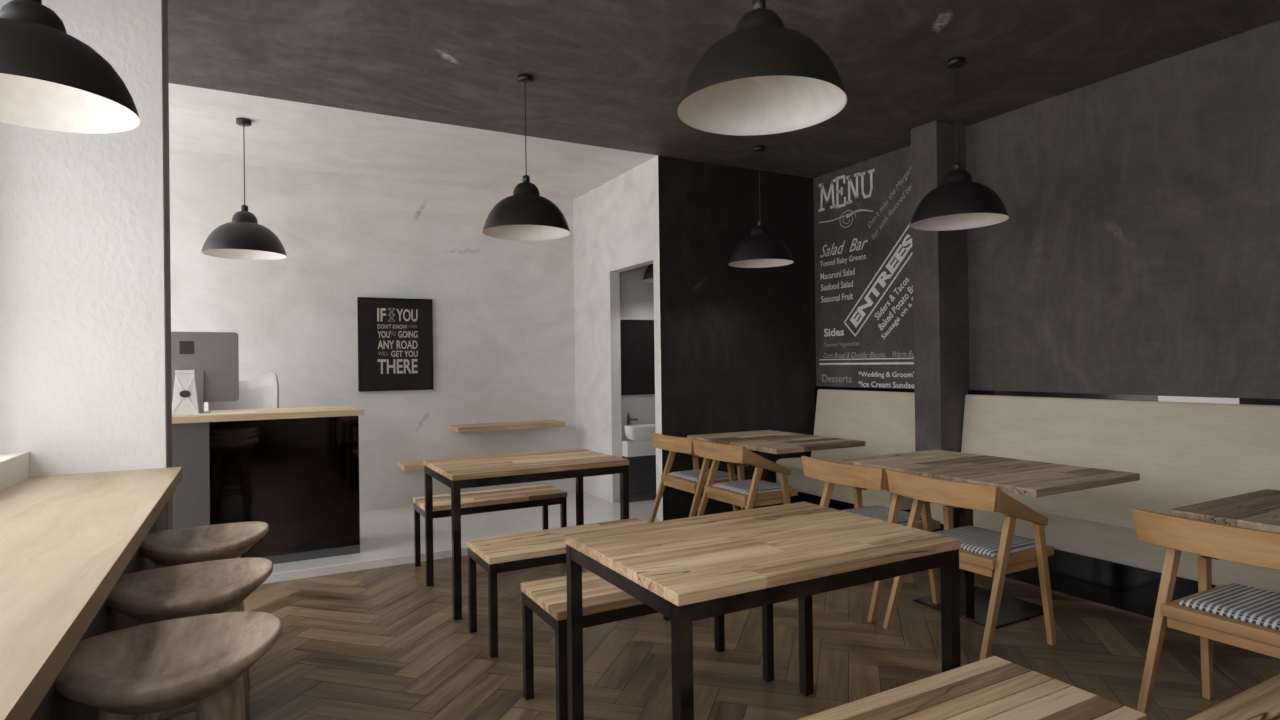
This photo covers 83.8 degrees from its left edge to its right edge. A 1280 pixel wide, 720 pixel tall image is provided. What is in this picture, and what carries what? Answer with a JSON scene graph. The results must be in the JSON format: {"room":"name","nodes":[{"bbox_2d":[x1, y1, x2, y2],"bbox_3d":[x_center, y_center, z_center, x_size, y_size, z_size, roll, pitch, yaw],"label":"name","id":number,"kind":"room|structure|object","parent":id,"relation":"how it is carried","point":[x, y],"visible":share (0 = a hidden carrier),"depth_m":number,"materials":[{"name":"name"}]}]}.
{"room":"cafe","nodes":[
{"label":"cafe","id":0,"kind":"room"},
{"bbox_2d":[169,157,575,511],"bbox_3d":[-2.051,-0.086,6.531,6.150,3.033,0.150,-1,0,-29],"label":"wall","id":1,"kind":"structure","parent":0,"point":[504,326],"depth_m":6.35,"materials":[{"name":"white paint"}]},
{"bbox_2d":[357,297,433,391],"bbox_3d":[-2.175,-0.139,6.361,0.640,0.823,0.032,-1,0,-29],"label":"framed poster","id":2,"kind":"object","parent":1,"relation":"attached to","point":[395,335],"visible":1,"depth_m":6.35,"materials":[{"name":"black paper"}]},
{"bbox_2d":[398,460,423,470],"bbox_3d":[-1.581,0.926,6.513,1.160,0.045,0.309,-1,0,-29],"label":"wall shelf","id":3,"kind":"object","parent":1,"relation":"attached to","point":[406,465],"visible":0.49,"depth_m":6.18,"materials":[{"name":"brown wood"}]},
{"bbox_2d":[449,420,564,432],"bbox_3d":[-1.237,0.618,6.692,1.020,0.045,0.329,-1,0,-29],"label":"wall shelf","id":4,"kind":"object","parent":1,"relation":"attached to","point":[461,428],"visible":1,"depth_m":6.58,"materials":[{"name":"brown wood"}]},
{"bbox_2d":[262,521,657,583],"bbox_3d":[-1.782,1.341,4.623,4.470,0.072,0.012,-1,0,-29],"label":"trim","id":5,"kind":"structure","parent":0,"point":[349,567],"depth_m":4.58,"materials":[{"name":"white paint"}]},
{"bbox_2d":[271,489,660,573],"bbox_3d":[-1.587,1.365,5.708,5.850,0.110,1.708,-1,0,-29],"label":"floor","id":6,"kind":"structure","parent":0,"point":[385,533],"depth_m":5.64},
{"bbox_2d":[207,373,278,410],"bbox_3d":[-2.930,0.715,5.276,0.480,1.231,0.495,-1,0,-29],"label":"shell chair","id":7,"kind":"object","parent":6,"relation":"on","point":[262,392],"visible":0.12,"depth_m":5.50,"materials":[{"name":"white plastic"}]},
{"bbox_2d":[172,406,363,563],"bbox_3d":[-2.664,0.832,4.711,1.515,0.975,0.599,-1,0,-29],"label":"counter","id":8,"kind":"object","parent":6,"relation":"on","point":[294,471],"visible":0.6,"depth_m":4.61,"materials":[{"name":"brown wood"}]},
{"bbox_2d":[172,370,199,415],"bbox_3d":[-2.820,0.204,4.422,0.146,0.282,0.071,-1,0,-29],"label":"paper bag","id":9,"kind":"object","parent":8,"relation":"on","point":[185,399],"visible":0.89,"depth_m":4.40,"materials":[{"name":"paper"}]},
{"bbox_2d":[171,332,238,413],"bbox_3d":[-2.899,0.083,4.601,0.540,0.528,0.185,-1,0,-29],"label":"computer monitor","id":10,"kind":"object","parent":8,"relation":"on","point":[213,356],"visible":0.5,"depth_m":4.63,"materials":[{"name":"metal"}]},
{"bbox_2d":[197,412,255,415],"bbox_3d":[-2.609,0.338,4.502,0.320,0.008,0.090,-1,0,-29],"label":"keyboard","id":11,"kind":"object","parent":8,"relation":"on","point":[229,412],"visible":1,"depth_m":4.47,"materials":[{"name":"white plastic"}]},
{"bbox_2d":[622,440,655,501],"bbox_3d":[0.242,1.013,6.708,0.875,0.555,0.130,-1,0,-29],"label":"vanity","id":12,"kind":"object","parent":6,"relation":"on","point":[641,455],"visible":0.34,"depth_m":6.52,"materials":[{"name":"grey wood"}]},
{"bbox_2d":[622,440,655,456],"bbox_3d":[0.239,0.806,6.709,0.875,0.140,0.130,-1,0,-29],"label":"countertop","id":13,"kind":"structure","parent":12,"relation":"on","point":[630,448],"depth_m":6.51,"materials":[{"name":"white ceramic"}]},
{"bbox_2d":[627,413,637,439],"bbox_3d":[-0.069,0.609,6.573,0.100,0.258,0.044,-1,0,-3],"label":"tap","id":14,"kind":"object","parent":13,"relation":"on","point":[629,419],"visible":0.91,"depth_m":6.57,"materials":[{"name":"metal"}]},
{"bbox_2d":[624,424,655,440],"bbox_3d":[0.108,0.667,6.597,0.540,0.138,0.136,-1,0,-29],"label":"basin","id":15,"kind":"object","parent":13,"relation":"in","point":[642,432],"visible":0.47,"depth_m":6.47,"materials":[{"name":"white ceramic"}]},
{"bbox_2d":[573,156,661,520],"bbox_3d":[-0.207,-0.166,6.479,0.100,2.923,1.708,-1,0,-29],"label":"wall","id":16,"kind":"structure","parent":0,"point":[615,223],"depth_m":6.55,"materials":[{"name":"white paint"}]},
{"bbox_2d":[657,155,662,520],"bbox_3d":[0.160,-0.150,5.697,0.004,2.973,0.015,-1,0,-29],"label":"trim","id":17,"kind":"structure","parent":16,"relation":"attached to","point":[657,155],"depth_m":5.70,"materials":[{"name":"white paint"}]},
{"bbox_2d":[620,155,815,520],"bbox_3d":[0.631,-0.152,6.541,1.630,2.973,1.040,-1,0,-29],"label":"wall","id":18,"kind":"structure","parent":0,"point":[738,345],"depth_m":6.05,"materials":[{"name":"black paint"}]},
{"bbox_2d":[620,319,654,394],"bbox_3d":[0.221,-0.029,6.788,0.915,0.700,0.012,-1,0,-29],"label":"wall mirror","id":19,"kind":"object","parent":18,"relation":"attached to","point":[636,336],"visible":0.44,"depth_m":6.65,"materials":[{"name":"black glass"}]},
{"bbox_2d":[167,555,1279,719],"bbox_3d":[0.926,1.338,2.037,5.450,0.060,7.120,-1,0,-29],"label":"floor","id":20,"kind":"structure","parent":0,"point":[381,643],"depth_m":3.19,"materials":[{"name":"brown wood"}]},
{"bbox_2d":[0,0,166,567],"bbox_3d":[-2.393,-0.130,2.906,0.781,2.973,0.230,-1,0,-29],"label":"wall pier","id":21,"kind":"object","parent":20,"relation":"on","point":[82,321],"visible":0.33,"depth_m":2.87,"materials":[{"name":"paint"}]},
{"bbox_2d":[161,0,172,529],"bbox_3d":[-2.049,-0.134,3.095,0.004,2.973,0.226,-1,0,-29],"label":"trim","id":22,"kind":"structure","parent":21,"relation":"attached to","point":[164,3],"depth_m":3.07,"materials":[{"name":"paint"}]},
{"bbox_2d":[0,467,182,719],"bbox_3d":[-0.815,0.873,0.445,0.501,0.900,5.579,-1,0,-29],"label":"countertop","id":23,"kind":"structure","parent":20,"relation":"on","point":[66,541],"depth_m":1.60,"materials":[{"name":"brown wood"}]},
{"bbox_2d":[55,611,281,719],"bbox_3d":[-1.070,0.987,1.637,0.450,0.691,0.477,-1,0,-26],"label":"bar stool","id":24,"kind":"object","parent":20,"relation":"on","point":[135,672],"visible":0.94,"depth_m":1.59,"materials":[{"name":"brown wood"}]},
{"bbox_2d":[107,557,272,719],"bbox_3d":[-1.361,0.993,2.162,0.450,0.691,0.477,-1,0,-31],"label":"bar stool","id":25,"kind":"object","parent":20,"relation":"on","point":[215,586],"visible":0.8,"depth_m":2.13,"materials":[{"name":"brown wood"}]},
{"bbox_2d":[139,521,268,719],"bbox_3d":[-1.667,1.000,2.724,0.450,0.691,0.477,-1,0,-29],"label":"bar stool","id":26,"kind":"object","parent":20,"relation":"on","point":[171,547],"visible":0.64,"depth_m":2.67,"materials":[{"name":"brown wood"}]},
{"bbox_2d":[413,484,566,566],"bbox_3d":[-0.989,1.122,4.746,0.935,0.450,0.384,-1,0,-29],"label":"bench","id":27,"kind":"object","parent":20,"relation":"on","point":[484,501],"visible":0.82,"depth_m":4.67,"materials":[{"name":"brown wood"}]},
{"bbox_2d":[423,448,628,620],"bbox_3d":[-0.675,0.965,4.215,1.030,0.750,0.699,-1,0,-29],"label":"dining table","id":28,"kind":"object","parent":20,"relation":"on","point":[457,473],"visible":0.94,"depth_m":4.04,"materials":[{"name":"brown wood"}]},
{"bbox_2d":[467,518,670,657],"bbox_3d":[-0.344,1.108,3.583,0.955,0.450,0.384,-1,0,-29],"label":"bench","id":29,"kind":"object","parent":20,"relation":"on","point":[518,551],"visible":0.59,"depth_m":3.36,"materials":[{"name":"brown wood"}]},
{"bbox_2d":[521,571,773,719],"bbox_3d":[0.043,1.099,2.874,0.955,0.450,0.389,-1,0,-29],"label":"bench","id":30,"kind":"object","parent":20,"relation":"on","point":[603,602],"visible":0.48,"depth_m":2.67,"materials":[{"name":"brown wood"}]},
{"bbox_2d":[649,432,738,522],"bbox_3d":[0.427,0.949,5.488,0.576,0.766,0.599,-1,0,-29],"label":"dining chair","id":31,"kind":"object","parent":20,"relation":"on","point":[694,481],"visible":0.77,"depth_m":5.36,"materials":[{"name":"brown wood"}]},
{"bbox_2d":[692,439,797,515],"bbox_3d":[0.717,0.943,4.955,0.576,0.766,0.599,-1,0,-29],"label":"dining chair","id":32,"kind":"object","parent":20,"relation":"on","point":[750,493],"visible":0.94,"depth_m":4.81,"materials":[{"name":"brown wood"}]},
{"bbox_2d":[564,502,960,719],"bbox_3d":[0.380,0.942,2.287,1.034,0.750,0.716,-1,0,-29],"label":"dining table","id":33,"kind":"object","parent":20,"relation":"on","point":[688,570],"visible":1,"depth_m":2.14,"materials":[{"name":"brown wood"}]},
{"bbox_2d":[687,430,865,507],"bbox_3d":[0.969,0.949,5.226,0.785,0.750,1.069,-1,0,-29],"label":"pedestal table","id":34,"kind":"object","parent":20,"relation":"on","point":[762,442],"visible":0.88,"depth_m":5.05,"materials":[{"name":"brown wood"}]},
{"bbox_2d":[776,389,914,511],"bbox_3d":[1.692,0.786,5.707,0.535,1.060,1.250,-1,0,-29],"label":"banquette","id":35,"kind":"object","parent":20,"relation":"on","point":[885,420],"visible":0.38,"depth_m":5.77,"materials":[{"name":"fabric"}]},
{"bbox_2d":[801,456,940,622],"bbox_3d":[1.269,0.930,3.943,0.576,0.766,0.599,-1,0,-29],"label":"dining chair","id":36,"kind":"object","parent":20,"relation":"on","point":[861,478],"visible":0.6,"depth_m":3.80,"materials":[{"name":"brown wood"}]},
{"bbox_2d":[883,469,1056,660],"bbox_3d":[1.568,0.923,3.394,0.576,0.766,0.599,-1,0,-29],"label":"dining chair","id":37,"kind":"object","parent":20,"relation":"on","point":[990,553],"visible":0.88,"depth_m":3.24,"materials":[{"name":"brown wood"}]},
{"bbox_2d":[798,656,1146,719],"bbox_3d":[0.706,1.084,1.661,0.960,0.450,0.403,-1,0,-29],"label":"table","id":38,"kind":"object","parent":20,"relation":"on","point":[994,687],"visible":1,"depth_m":1.79,"materials":[{"name":"brown wood"}]},
{"bbox_2d":[839,450,1139,627],"bbox_3d":[1.772,0.930,3.741,0.815,0.750,1.164,-1,0,-29],"label":"pedestal table","id":39,"kind":"object","parent":20,"relation":"on","point":[1014,476],"visible":0.87,"depth_m":3.65,"materials":[{"name":"brown wood"}]},
{"bbox_2d":[921,394,1279,617],"bbox_3d":[3.196,0.753,2.948,0.535,1.060,4.535,-1,0,-29],"label":"banquette","id":40,"kind":"object","parent":20,"relation":"on","point":[1182,453],"visible":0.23,"depth_m":3.90,"materials":[{"name":"fabric"}]},
{"bbox_2d":[1132,508,1279,719],"bbox_3d":[2.108,0.911,2.402,0.576,0.766,0.599,-1,0,-29],"label":"dining chair","id":41,"kind":"object","parent":20,"relation":"on","point":[1238,615],"visible":1,"depth_m":2.44,"materials":[{"name":"brown wood"}]},
{"bbox_2d":[1169,489,1279,532],"bbox_3d":[2.571,0.913,2.286,0.785,0.750,1.174,-1,0,-29],"label":"pedestal table","id":42,"kind":"object","parent":20,"relation":"on","point":[1259,510],"visible":0.81,"depth_m":2.58,"materials":[{"name":"brown wood"}]},
{"bbox_2d":[1186,674,1279,719],"bbox_3d":[1.158,0.924,0.859,1.034,0.750,0.719,-1,0,-29],"label":"dining table","id":43,"kind":"object","parent":20,"relation":"on","point":[1261,701],"visible":1,"depth_m":1.14,"materials":[{"name":"brown wood"}]},
{"bbox_2d":[168,0,1279,199],"bbox_3d":[0.189,-1.692,2.652,6.100,0.080,8.840,-1,0,-29],"label":"ceiling","id":44,"kind":"structure","parent":0,"point":[613,74],"depth_m":4.09,"materials":[{"name":"grey paint"}]},
{"bbox_2d":[0,0,139,133],"bbox_3d":[-1.739,-1.178,2.040,0.500,0.902,0.500,-1,0,-29],"label":"pendant lamp","id":45,"kind":"object","parent":44,"relation":"hanging from","point":[51,80],"visible":1,"depth_m":2.03,"materials":[{"name":"black metal"}]},
{"bbox_2d":[201,118,286,259],"bbox_3d":[-2.640,-1.152,4.760,0.500,0.902,0.500,-1,0,-29],"label":"pendant lamp","id":46,"kind":"object","parent":44,"relation":"hanging from","point":[243,238],"visible":1,"depth_m":4.67,"materials":[{"name":"black metal"}]},
{"bbox_2d":[483,74,569,240],"bbox_3d":[-0.657,-1.182,4.109,0.500,0.902,0.500,-1,0,-29],"label":"pendant lamp","id":47,"kind":"object","parent":44,"relation":"hanging from","point":[525,215],"visible":1,"depth_m":4.00,"materials":[{"name":"black metal"}]},
{"bbox_2d":[642,264,653,282],"bbox_3d":[0.266,-1.163,6.366,0.500,0.902,0.500,-1,0,-29],"label":"pendant lamp","id":48,"kind":"object","parent":44,"relation":"hanging from","point":[648,275],"visible":0.06,"depth_m":6.26,"materials":[{"name":"black metal"}]},
{"bbox_2d":[728,145,793,267],"bbox_3d":[0.927,-1.196,5.508,0.500,0.902,0.500,-1,0,-29],"label":"pendant lamp","id":49,"kind":"object","parent":44,"relation":"hanging from","point":[761,249],"visible":1,"depth_m":5.38,"materials":[{"name":"black metal"}]},
{"bbox_2d":[677,0,846,135],"bbox_3d":[0.356,-1.205,2.145,0.500,0.902,0.500,-1,0,-29],"label":"pendant lamp","id":50,"kind":"object","parent":44,"relation":"hanging from","point":[764,77],"visible":1,"depth_m":2.17,"materials":[{"name":"black metal"}]},
{"bbox_2d":[910,56,1008,230],"bbox_3d":[1.760,-1.215,3.958,0.500,0.902,0.500,-1,0,-29],"label":"pendant lamp","id":51,"kind":"object","parent":44,"relation":"hanging from","point":[960,203],"visible":1,"depth_m":3.88,"materials":[{"name":"black metal"}]},
{"bbox_2d":[911,120,969,451],"bbox_3d":[2.160,-0.179,5.114,0.310,2.973,0.220,-1,0,-29],"label":"wall pillar","id":52,"kind":"structure","parent":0,"point":[940,258],"depth_m":5.02,"materials":[{"name":"grey paint"}]},
{"bbox_2d":[813,20,1279,398],"bbox_3d":[3.364,-0.204,3.384,0.150,2.973,7.120,-1,0,-29],"label":"wall","id":53,"kind":"structure","parent":0,"point":[1137,251],"depth_m":4.24,"materials":[{"name":"grey paint"}]},
{"bbox_2d":[818,167,913,387],"bbox_3d":[1.917,-0.687,5.870,0.001,1.822,1.290,-1,0,-29],"label":"menu","id":54,"kind":"object","parent":53,"relation":"attached to","point":[896,255],"visible":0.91,"depth_m":5.96,"materials":[{"name":"white paint"}]},
{"bbox_2d":[815,386,1279,413],"bbox_3d":[3.302,0.737,3.339,0.020,1.092,7.120,-1,0,-29],"label":"trim","id":55,"kind":"structure","parent":53,"relation":"attached to","point":[1252,401],"depth_m":4.49,"materials":[{"name":"black wood"}]},
{"bbox_2d":[1158,396,1239,403],"bbox_3d":[3.005,0.217,3.847,0.006,0.036,0.375,-1,0,-29],"label":"outlet strip","id":56,"kind":"object","parent":53,"relation":"attached to","point":[1160,398],"visible":1,"depth_m":3.83,"materials":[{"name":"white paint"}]},
{"bbox_3d":[-1.232,-0.160,0.116,0.150,2.973,5.780,-1,0,-29],"label":"wall","id":57,"kind":"structure","parent":0,"visible":0},
{"bbox_2d":[0,451,29,490],"bbox_3d":[-1.077,0.395,0.194,0.188,0.140,5.780,-1,0,-29],"label":"window sill","id":58,"kind":"structure","parent":57,"relation":"attached to","point":[14,466],"depth_m":2.61,"materials":[{"name":"white paint"}]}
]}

